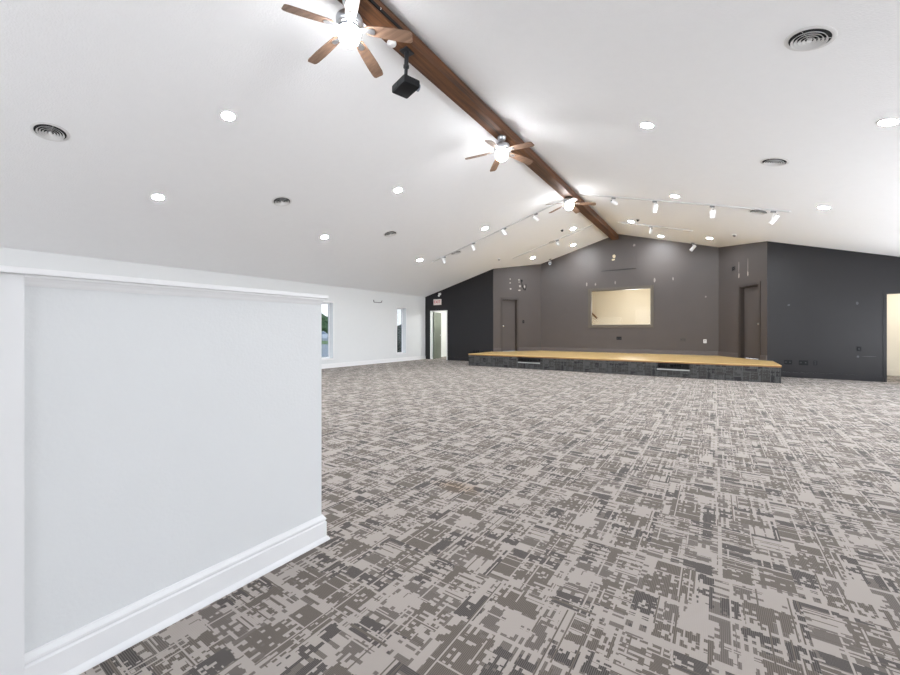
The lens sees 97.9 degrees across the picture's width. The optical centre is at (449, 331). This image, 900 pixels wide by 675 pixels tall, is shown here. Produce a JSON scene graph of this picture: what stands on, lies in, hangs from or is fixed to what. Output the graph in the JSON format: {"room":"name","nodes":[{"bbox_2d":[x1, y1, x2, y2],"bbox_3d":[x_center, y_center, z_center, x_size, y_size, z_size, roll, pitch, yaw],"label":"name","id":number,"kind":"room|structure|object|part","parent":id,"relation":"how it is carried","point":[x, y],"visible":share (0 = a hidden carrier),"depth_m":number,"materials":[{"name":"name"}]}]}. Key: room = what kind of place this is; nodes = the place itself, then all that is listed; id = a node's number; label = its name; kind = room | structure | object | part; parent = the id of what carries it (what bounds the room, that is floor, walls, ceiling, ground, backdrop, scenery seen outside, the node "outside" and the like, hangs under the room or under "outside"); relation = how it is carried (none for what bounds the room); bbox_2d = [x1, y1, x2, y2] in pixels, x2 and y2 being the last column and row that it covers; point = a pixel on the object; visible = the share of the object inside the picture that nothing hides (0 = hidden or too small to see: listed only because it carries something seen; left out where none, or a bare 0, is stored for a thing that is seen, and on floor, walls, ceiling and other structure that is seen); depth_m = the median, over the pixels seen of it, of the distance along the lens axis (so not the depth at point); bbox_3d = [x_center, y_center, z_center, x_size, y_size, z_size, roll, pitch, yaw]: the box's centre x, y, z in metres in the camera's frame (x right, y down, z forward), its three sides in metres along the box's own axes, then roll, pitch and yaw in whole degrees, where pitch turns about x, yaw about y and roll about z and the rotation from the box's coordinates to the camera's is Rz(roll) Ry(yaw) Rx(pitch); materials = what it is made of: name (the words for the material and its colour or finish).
{"room":"house of worship","nodes":[
{"label":"house of worship","id":0,"kind":"room"},
{"bbox_2d":[24,286,321,652],"bbox_3d":[-1.158,0.502,1.722,0.150,1.366,1.308,0,0,34],"label":"wall partition","id":1,"kind":"structure","parent":0,"point":[168,438],"depth_m":1.55,"materials":[{"name":"white paint"}]},
{"bbox_2d":[0,273,23,674],"bbox_3d":[-1.417,0.502,1.187,0.022,1.366,0.172,0,0,34],"label":"trim","id":2,"kind":"structure","parent":1,"relation":"attached to","point":[11,285],"depth_m":1.23,"materials":[{"name":"white paint"}]},
{"bbox_2d":[0,265,327,304],"bbox_3d":[-1.160,-0.191,1.716,0.252,0.020,1.336,0,0,34],"label":"trim","id":3,"kind":"structure","parent":1,"relation":"on","point":[3,269],"depth_m":1.48,"materials":[{"name":"white paint"}]},
{"bbox_2d":[24,514,329,674],"bbox_3d":[-1.092,1.113,1.791,0.182,0.143,1.192,0,0,34],"label":"baseboard","id":4,"kind":"structure","parent":1,"relation":"attached to","point":[75,652],"depth_m":1.57,"materials":[{"name":"white paint"}]},
{"bbox_2d":[0,247,424,363],"bbox_3d":[-6.231,-0.153,9.350,0.240,2.677,18.468,0,0,34],"label":"wall","id":5,"kind":"structure","parent":0,"point":[364,329],"depth_m":12.90,"materials":[{"name":"white paint"}]},
{"bbox_2d":[322,301,333,359],"bbox_3d":[-4.030,-0.020,12.559,0.227,1.880,0.620,0,0,34],"label":"window","id":6,"kind":"structure","parent":5,"relation":"in","point":[327,302],"depth_m":12.77,"materials":[{"name":"white paint"}]},
{"bbox_2d":[322,356,425,368],"bbox_3d":[-6.175,1.113,9.191,0.032,0.143,18.268,0,0,34],"label":"baseboard","id":7,"kind":"structure","parent":5,"relation":"attached to","point":[344,364],"depth_m":14.08,"materials":[{"name":"white paint"}]},
{"bbox_2d":[396,307,406,354],"bbox_3d":[-2.002,-0.020,15.545,0.227,1.880,0.620,0,0,34],"label":"window","id":8,"kind":"structure","parent":5,"relation":"in","point":[401,308],"depth_m":15.73,"materials":[{"name":"white paint"}]},
{"bbox_2d":[437,311,445,355],"bbox_3d":[0.287,-0.040,17.377,2.610,2.451,2.287,0,0,34],"label":"wall","id":9,"kind":"structure","parent":0,"point":[443,314],"depth_m":18.68,"materials":[{"name":"white paint"}]},
{"bbox_2d":[0,0,899,296],"bbox_3d":[0.471,-2.486,5.952,15.868,2.384,20.377,0,0,34],"label":"ceiling","id":10,"kind":"structure","parent":0,"point":[140,89],"depth_m":5.44,"materials":[{"name":"paint"}]},
{"bbox_2d":[29,122,69,141],"bbox_3d":[-4.912,-2.444,4.817,0.339,0.104,0.352,0,0,39],"label":"ceiling vent","id":11,"kind":"object","parent":10,"relation":"in","point":[45,130],"visible":1,"depth_m":4.80,"materials":[{"name":"metal"}]},
{"bbox_2d":[151,194,164,199],"bbox_3d":[-4.812,-2.210,6.459,0.189,0.058,0.195,0,0,40],"label":"recessed light","id":12,"kind":"object","parent":10,"relation":"in","point":[153,196],"visible":1,"depth_m":6.45,"materials":[{"name":"white"}]},
{"bbox_2d":[220,110,236,120],"bbox_3d":[-2.934,-2.846,5.184,0.189,0.058,0.195,0,0,40],"label":"recessed light","id":13,"kind":"object","parent":10,"relation":"in","point":[226,115],"visible":1,"depth_m":5.18,"materials":[{"name":"white plastic"}]},
{"bbox_2d":[222,112,233,119],"bbox_3d":[-2.934,-2.846,5.184,0.148,0.006,0.148,-19,-10,33],"label":"diffuser","id":14,"kind":"object","parent":13,"relation":"attached to","point":[225,115],"depth_m":5.18,"materials":[{"name":"white plastic"}]},
{"bbox_2d":[272,196,291,205],"bbox_3d":[-3.168,-2.444,7.386,0.339,0.104,0.352,0,0,39],"label":"ceiling vent","id":15,"kind":"object","parent":10,"relation":"in","point":[281,200],"visible":1,"depth_m":7.37,"materials":[{"name":"metal"}]},
{"bbox_2d":[383,230,396,236],"bbox_3d":[-1.499,-2.444,9.842,0.339,0.104,0.352,0,0,39],"label":"ceiling vent","id":16,"kind":"object","parent":10,"relation":"in","point":[388,233],"visible":1,"depth_m":9.83,"materials":[{"name":"metal"}]},
{"bbox_2d":[393,187,402,192],"bbox_3d":[-1.052,-2.852,7.919,0.189,0.058,0.195,0,0,40],"label":"recessed light","id":17,"kind":"object","parent":10,"relation":"in","point":[398,189],"visible":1,"depth_m":7.92,"materials":[{"name":"white"}]},
{"bbox_2d":[338,0,618,239],"bbox_3d":[0.345,-3.395,5.896,0.225,0.161,20.103,0,0,34],"label":"ridge beam","id":18,"kind":"structure","parent":10,"relation":"attached to","point":[423,59],"depth_m":5.62,"materials":[{"name":"brown wood"}]},
{"bbox_2d":[281,0,412,77],"bbox_3d":[-1.037,-3.082,3.938,1.171,0.467,1.220,0,0,34],"label":"ceiling fan","id":19,"kind":"object","parent":18,"relation":"hanging from","point":[349,23],"visible":1,"depth_m":3.88,"materials":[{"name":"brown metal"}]},
{"bbox_3d":[-1.326,-2.964,3.679,0.466,0.095,0.129,0,0,-38],"label":"blade","id":20,"kind":"part","parent":19,"relation":"part of","materials":[{"name":"brown wood"}]},
{"bbox_3d":[-1.323,-2.964,4.144,0.466,0.095,0.129,0,0,34],"label":"blade","id":21,"kind":"part","parent":19,"relation":"part of","materials":[{"name":"brown wood"}]},
{"bbox_3d":[-1.004,-2.926,3.910,0.216,0.156,0.216,0,0,34],"label":"lamp shade","id":22,"kind":"part","parent":19,"relation":"part of","materials":[{"name":"white glass"}]},
{"bbox_3d":[-0.885,-2.964,3.533,0.129,0.095,0.466,0,0,-20],"label":"blade","id":23,"kind":"part","parent":19,"relation":"part of","materials":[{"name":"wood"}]},
{"bbox_3d":[-0.880,-2.964,4.285,0.129,0.095,0.466,0,0,16],"label":"blade","id":24,"kind":"part","parent":19,"relation":"part of","materials":[{"name":"brown wood"}]},
{"bbox_3d":[-0.609,-2.964,3.907,0.466,0.095,0.129,0,0,-2],"label":"blade","id":25,"kind":"part","parent":19,"relation":"part of","materials":[{"name":"brown wood"}]},
{"bbox_2d":[368,0,403,29],"bbox_3d":[-0.725,-3.369,4.101,0.024,0.037,0.770,0,0,34],"label":"strip","id":26,"kind":"object","parent":18,"relation":"attached to","point":[373,2],"visible":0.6,"depth_m":4.16,"materials":[{"name":"black plastic"}]},
{"bbox_2d":[387,40,395,47],"bbox_3d":[-0.670,-3.297,4.505,0.108,0.036,0.108,0,0,34],"label":"smoke detector","id":27,"kind":"object","parent":18,"relation":"attached to","point":[390,43],"visible":0.96,"depth_m":4.49,"materials":[{"name":"white plastic"}]},
{"bbox_2d":[392,46,420,98],"bbox_3d":[-0.510,-3.073,4.617,0.246,0.485,0.294,0,0,-38],"label":"projector","id":28,"kind":"object","parent":18,"relation":"hanging from","point":[406,85],"visible":1,"depth_m":4.59,"materials":[{"name":"black metal"}]},
{"bbox_3d":[-0.512,-3.306,4.639,0.110,0.018,0.140,0,0,34],"label":"mount plate","id":29,"kind":"part","parent":28,"relation":"part of","materials":[{"name":"black metal"}]},
{"bbox_2d":[465,135,533,171],"bbox_3d":[0.879,-3.109,6.654,1.213,0.412,1.196,0,0,34],"label":"ceiling fan","id":30,"kind":"object","parent":18,"relation":"hanging from","point":[501,148],"visible":1,"depth_m":6.63,"materials":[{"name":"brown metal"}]},
{"bbox_3d":[0.494,-3.019,6.761,0.466,0.095,0.129,0,0,8],"label":"blade","id":31,"kind":"part","parent":30,"relation":"part of","materials":[{"name":"brown wood"}]},
{"bbox_3d":[0.695,-3.019,6.341,0.129,0.095,0.466,0,0,26],"label":"blade","id":32,"kind":"part","parent":30,"relation":"part of","materials":[{"name":"brown wood"}]},
{"bbox_3d":[0.831,-3.019,7.081,0.129,0.095,0.466,0,0,-10],"label":"blade","id":33,"kind":"part","parent":30,"relation":"part of","materials":[{"name":"brown wood"}]},
{"bbox_3d":[0.883,-2.981,6.689,0.216,0.156,0.216,0,0,34],"label":"lamp shade","id":34,"kind":"part","parent":30,"relation":"part of","materials":[{"name":"white glass"}]},
{"bbox_3d":[1.240,-3.019,6.860,0.466,0.095,0.129,0,0,-28],"label":"blade","id":35,"kind":"part","parent":30,"relation":"part of","materials":[{"name":"brown wood"}]},
{"bbox_3d":[1.156,-3.019,6.403,0.466,0.095,0.129,0,0,44],"label":"blade","id":36,"kind":"part","parent":30,"relation":"part of","materials":[{"name":"brown wood"}]},
{"bbox_2d":[546,197,595,213],"bbox_3d":[2.992,-3.184,9.775,1.218,0.342,1.182,0,0,34],"label":"ceiling fan","id":37,"kind":"object","parent":18,"relation":"hanging from","point":[569,201],"visible":0.97,"depth_m":9.66,"materials":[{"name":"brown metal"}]},
{"bbox_3d":[2.962,-3.091,9.750,0.216,0.156,0.216,0,0,34],"label":"lamp shade","id":38,"kind":"part","parent":37,"relation":"part of","materials":[{"name":"white glass"}]},
{"bbox_3d":[3.210,-3.129,10.059,0.136,0.095,0.468,0,0,34],"label":"blade","id":39,"kind":"part","parent":37,"relation":"part of","materials":[{"name":"brown wood"}]},
{"bbox_3d":[3.333,-3.129,9.612,0.466,0.095,0.129,0,0,18],"label":"blade","id":40,"kind":"part","parent":37,"relation":"part of","materials":[{"name":"brown wood"}]},
{"bbox_2d":[432,199,563,262],"bbox_3d":[1.231,-2.827,11.373,4.380,1.251,0.040,0,0,34],"label":"track","id":41,"kind":"object","parent":10,"relation":"attached to","point":[563,199],"visible":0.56,"depth_m":11.20,"materials":[{"name":"metal"}]},
{"bbox_2d":[512,225,592,258],"bbox_3d":[3.419,-3.016,13.393,2.830,0.816,0.040,0,0,34],"label":"track","id":42,"kind":"object","parent":10,"relation":"attached to","point":[590,225],"visible":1,"depth_m":13.31,"materials":[{"name":"metal"}]},
{"bbox_2d":[640,122,654,128],"bbox_3d":[2.790,-2.915,5.551,0.189,0.058,0.195,0,0,40],"label":"recessed light","id":43,"kind":"object","parent":10,"relation":"in","point":[647,125],"visible":1,"depth_m":5.54,"materials":[{"name":"white plastic"}]},
{"bbox_2d":[641,123,652,127],"bbox_3d":[2.790,-2.915,5.551,0.148,0.006,0.148,19,10,33],"label":"diffuser","id":44,"kind":"object","parent":43,"relation":"attached to","point":[644,125],"depth_m":5.55,"materials":[{"name":"white"}]},
{"bbox_2d":[618,222,692,231],"bbox_3d":[6.039,-3.105,11.613,1.980,0.578,0.040,0,0,34],"label":"track","id":45,"kind":"object","parent":10,"relation":"attached to","point":[618,222],"visible":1,"depth_m":11.56,"materials":[{"name":"metal"}]},
{"bbox_2d":[579,194,790,212],"bbox_3d":[4.985,-2.910,8.823,4.090,1.170,0.040,0,0,34],"label":"track","id":46,"kind":"object","parent":10,"relation":"attached to","point":[579,194],"visible":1,"depth_m":8.57,"materials":[{"name":"metal"}]},
{"bbox_2d":[610,197,617,205],"bbox_3d":[3.977,-3.150,9.508,0.194,0.206,0.112,0,0,-15],"label":"track spotlight","id":47,"kind":"object","parent":46,"relation":"hanging from","point":[612,201],"visible":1,"depth_m":9.48,"materials":[{"name":"grey plastic"}]},
{"bbox_2d":[652,201,657,211],"bbox_3d":[4.714,-2.867,9.011,0.118,0.274,0.149,0,0,34],"label":"track spotlight","id":48,"kind":"object","parent":46,"relation":"hanging from","point":[655,206],"visible":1,"depth_m":8.99,"materials":[{"name":"grey plastic"}]},
{"bbox_2d":[710,206,715,217],"bbox_3d":[5.625,-2.559,8.392,0.114,0.273,0.165,0,0,34],"label":"track spotlight","id":49,"kind":"object","parent":46,"relation":"hanging from","point":[713,211],"visible":1,"depth_m":8.37,"materials":[{"name":"grey plastic"}]},
{"bbox_2d":[769,211,778,223],"bbox_3d":[6.463,-2.275,7.821,0.110,0.271,0.174,0,0,-33],"label":"track spotlight","id":50,"kind":"object","parent":46,"relation":"hanging from","point":[775,217],"visible":1,"depth_m":7.79,"materials":[{"name":"grey plastic"}]},
{"bbox_2d":[748,210,768,214],"bbox_3d":[6.424,-2.481,8.160,0.339,0.104,0.352,0,0,39],"label":"ceiling vent","id":51,"kind":"object","parent":10,"relation":"in","point":[759,212],"visible":1,"depth_m":8.13,"materials":[{"name":"metal"}]},
{"bbox_2d":[760,157,789,165],"bbox_3d":[4.773,-2.487,5.764,0.339,0.104,0.352,0,0,39],"label":"ceiling vent","id":52,"kind":"object","parent":10,"relation":"in","point":[774,161],"visible":1,"depth_m":5.73,"materials":[{"name":"metal"}]},
{"bbox_2d":[784,25,837,50],"bbox_3d":[3.083,-2.500,3.358,0.339,0.104,0.352,0,0,39],"label":"ceiling vent","id":53,"kind":"object","parent":10,"relation":"in","point":[809,38],"visible":1,"depth_m":3.34,"materials":[{"name":"metal"}]},
{"bbox_2d":[817,206,830,208],"bbox_3d":[6.759,-2.236,7.087,0.189,0.058,0.195,0,0,40],"label":"recessed light","id":54,"kind":"object","parent":10,"relation":"in","point":[819,207],"visible":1,"depth_m":7.07,"materials":[{"name":"white"}]},
{"bbox_2d":[876,118,899,125],"bbox_3d":[4.734,-2.256,4.231,0.189,0.058,0.195,0,0,40],"label":"recessed light","id":55,"kind":"object","parent":10,"relation":"in","point":[888,121],"visible":1,"depth_m":4.23,"materials":[{"name":"white plastic"}]},
{"bbox_2d":[879,120,897,124],"bbox_3d":[4.734,-2.256,4.231,0.148,0.006,0.148,19,10,33],"label":"diffuser","id":56,"kind":"object","parent":55,"relation":"attached to","point":[881,122],"depth_m":4.23,"materials":[{"name":"white"}]},
{"bbox_2d":[425,269,492,359],"bbox_3d":[0.329,-0.607,15.888,3.268,3.583,0.120,0,0,34],"label":"wall","id":57,"kind":"structure","parent":0,"point":[468,304],"depth_m":15.62,"materials":[{"name":"grey paint"}]},
{"bbox_2d":[433,299,440,304],"bbox_3d":[-0.525,-1.215,16.367,0.380,0.240,0.048,0,0,34],"label":"exit sign","id":58,"kind":"object","parent":57,"relation":"attached to","point":[435,301],"visible":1,"depth_m":16.35,"materials":[{"name":"white plastic"}]},
{"bbox_2d":[430,310,446,359],"bbox_3d":[-0.272,0.160,16.779,1.024,2.050,0.944,0,0,34],"label":"door","id":59,"kind":"structure","parent":57,"relation":"in","point":[435,318],"depth_m":16.68,"materials":[{"name":"white paint"}]},
{"bbox_2d":[448,357,468,360],"bbox_3d":[0.772,1.117,15.501,2.100,0.135,0.022,0,0,34],"label":"baseboard","id":60,"kind":"structure","parent":57,"relation":"attached to","point":[449,358],"depth_m":15.78,"materials":[{"name":"grey paint"}]},
{"bbox_2d":[80,357,899,674],"bbox_3d":[0.457,1.245,5.931,15.068,0.120,20.327,0,0,34],"label":"floor","id":61,"kind":"structure","parent":0,"point":[481,520],"depth_m":2.23,"materials":[{"name":"carpet"}]},
{"bbox_2d":[468,351,780,382],"bbox_3d":[5.069,0.983,12.686,8.326,0.405,3.553,0,0,34],"label":"stage","id":62,"kind":"object","parent":61,"relation":"on","point":[663,365],"visible":1,"depth_m":10.81,"materials":[{"name":"brown wood"}]},
{"bbox_2d":[493,264,540,347],"bbox_3d":[2.630,-0.771,15.418,2.199,3.912,0.132,0,0,-24],"label":"wall","id":63,"kind":"structure","parent":0,"point":[506,281],"depth_m":15.45,"materials":[{"name":"grey paint"}]},
{"bbox_2d":[501,297,518,351],"bbox_3d":[2.296,-0.263,15.270,0.800,2.085,0.156,0,0,-24],"label":"door","id":64,"kind":"structure","parent":63,"relation":"in","point":[509,306],"depth_m":15.32,"materials":[{"name":"grey paint"}]},
{"bbox_2d":[592,289,649,324],"bbox_3d":[7.045,-0.465,15.624,5.660,3.301,3.193,0,0,34],"label":"wall","id":65,"kind":"structure","parent":0,"point":[619,307],"depth_m":17.15,"materials":[{"name":"beige paint"}]},
{"bbox_2d":[541,234,718,350],"bbox_3d":[6.148,-1.177,14.194,5.913,4.723,0.142,0,0,34],"label":"wall","id":66,"kind":"structure","parent":0,"point":[685,282],"depth_m":13.73,"materials":[{"name":"grey paint"}]},
{"bbox_2d":[602,252,636,270],"bbox_3d":[6.085,-2.495,14.139,1.180,0.580,0.018,0,0,34],"label":"access panel","id":67,"kind":"object","parent":66,"relation":"attached to","point":[624,261],"visible":1,"depth_m":14.12,"materials":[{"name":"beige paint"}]},
{"bbox_2d":[588,285,653,327],"bbox_3d":[6.149,-0.860,14.184,2.205,1.460,0.167,0,0,34],"label":"window","id":68,"kind":"structure","parent":66,"relation":"in","point":[651,287],"depth_m":14.08,"materials":[{"name":"paint"}]},
{"bbox_2d":[493,347,766,360],"bbox_3d":[5.530,0.713,13.399,8.128,0.135,1.871,0,0,34],"label":"baseboard","id":69,"kind":"structure","parent":66,"relation":"attached to","point":[677,352],"depth_m":13.82,"materials":[{"name":"grey paint"}]},
{"bbox_2d":[719,241,766,359],"bbox_3d":[8.530,-0.753,11.408,0.132,3.876,2.133,0,0,5],"label":"wall","id":70,"kind":"structure","parent":0,"point":[749,260],"depth_m":11.60,"materials":[{"name":"grey paint"}]},
{"bbox_2d":[738,281,760,359],"bbox_3d":[8.496,-0.285,11.042,0.156,2.130,0.910,0,0,5],"label":"door","id":71,"kind":"structure","parent":70,"relation":"in","point":[749,295],"depth_m":11.18,"materials":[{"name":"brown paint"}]},
{"bbox_2d":[767,241,899,375],"bbox_3d":[9.760,-0.607,9.482,3.266,3.583,0.122,0,0,34],"label":"wall","id":72,"kind":"structure","parent":0,"point":[824,304],"depth_m":9.70,"materials":[{"name":"grey paint"}]},
{"bbox_2d":[784,360,791,364],"bbox_3d":[8.721,0.800,10.109,0.160,0.115,0.010,0,0,34],"label":"wall outlet","id":73,"kind":"object","parent":72,"relation":"attached to","point":[785,361],"visible":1,"depth_m":10.10,"materials":[{"name":"black plastic"}]},
{"bbox_2d":[799,360,807,364],"bbox_3d":[8.965,0.800,9.944,0.180,0.125,0.010,0,0,34],"label":"wall outlet","id":74,"kind":"object","parent":72,"relation":"attached to","point":[801,362],"visible":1,"depth_m":9.94,"materials":[{"name":"black plastic"}]},
{"bbox_2d":[781,372,882,381],"bbox_3d":[9.294,1.117,9.713,1.988,0.135,0.022,0,0,34],"label":"baseboard","id":75,"kind":"structure","parent":72,"relation":"attached to","point":[783,374],"depth_m":9.62,"materials":[{"name":"grey paint"}]},
{"bbox_2d":[883,291,899,381],"bbox_3d":[10.568,0.131,8.935,0.985,2.109,0.147,0,0,34],"label":"door frame","id":76,"kind":"structure","parent":72,"relation":"in","point":[887,292],"depth_m":9.13,"materials":[{"name":"grey paint"}]},
{"bbox_2d":[887,294,899,369],"bbox_3d":[11.516,-0.065,9.570,3.860,2.501,1.987,0,0,34],"label":"wall","id":77,"kind":"structure","parent":0,"point":[893,300],"depth_m":10.46,"materials":[{"name":"beige paint"}]},
{"bbox_2d":[887,369,899,375],"bbox_3d":[11.493,1.105,9.537,3.700,0.160,1.907,0,0,34],"label":"baseboard","id":78,"kind":"structure","parent":77,"relation":"attached to","point":[889,372],"depth_m":10.45,"materials":[{"name":"beige paint"}]},
{"label":"outside","id":79,"kind":"structure","parent":0,"visible":0},
{"bbox_2d":[322,338,327,356],"bbox_3d":[-25.743,1.435,96.057,129.472,0.100,210.000,0,0,34],"label":"floor","id":80,"kind":"structure","parent":79,"point":[324,346],"depth_m":30.52,"materials":[{"name":"concrete"}]},
{"bbox_2d":[322,314,327,333],"bbox_3d":[-29.467,-0.829,86.858,7.223,6.617,6.913,0,0,18],"label":"tree","id":81,"kind":"object","parent":80,"relation":"on","point":[324,318],"visible":0.09,"depth_m":84.91,"materials":[{"name":"green plant"}]},
{"bbox_2d":[322,331,327,337],"bbox_3d":[-20.599,0.677,62.711,4.250,1.425,1.800,0,0,-17],"label":"car","id":82,"kind":"object","parent":80,"relation":"on","point":[324,334],"visible":0.13,"depth_m":62.05,"materials":[{"name":"white paint"}]},
{"bbox_2d":[397,325,400,351],"bbox_3d":[-3.339,0.588,25.716,1.966,2.079,1.761,0,0,34],"label":"tree","id":83,"kind":"object","parent":80,"relation":"on","point":[398,326],"visible":0.21,"depth_m":25.04,"materials":[{"name":"green plant"}]}
]}

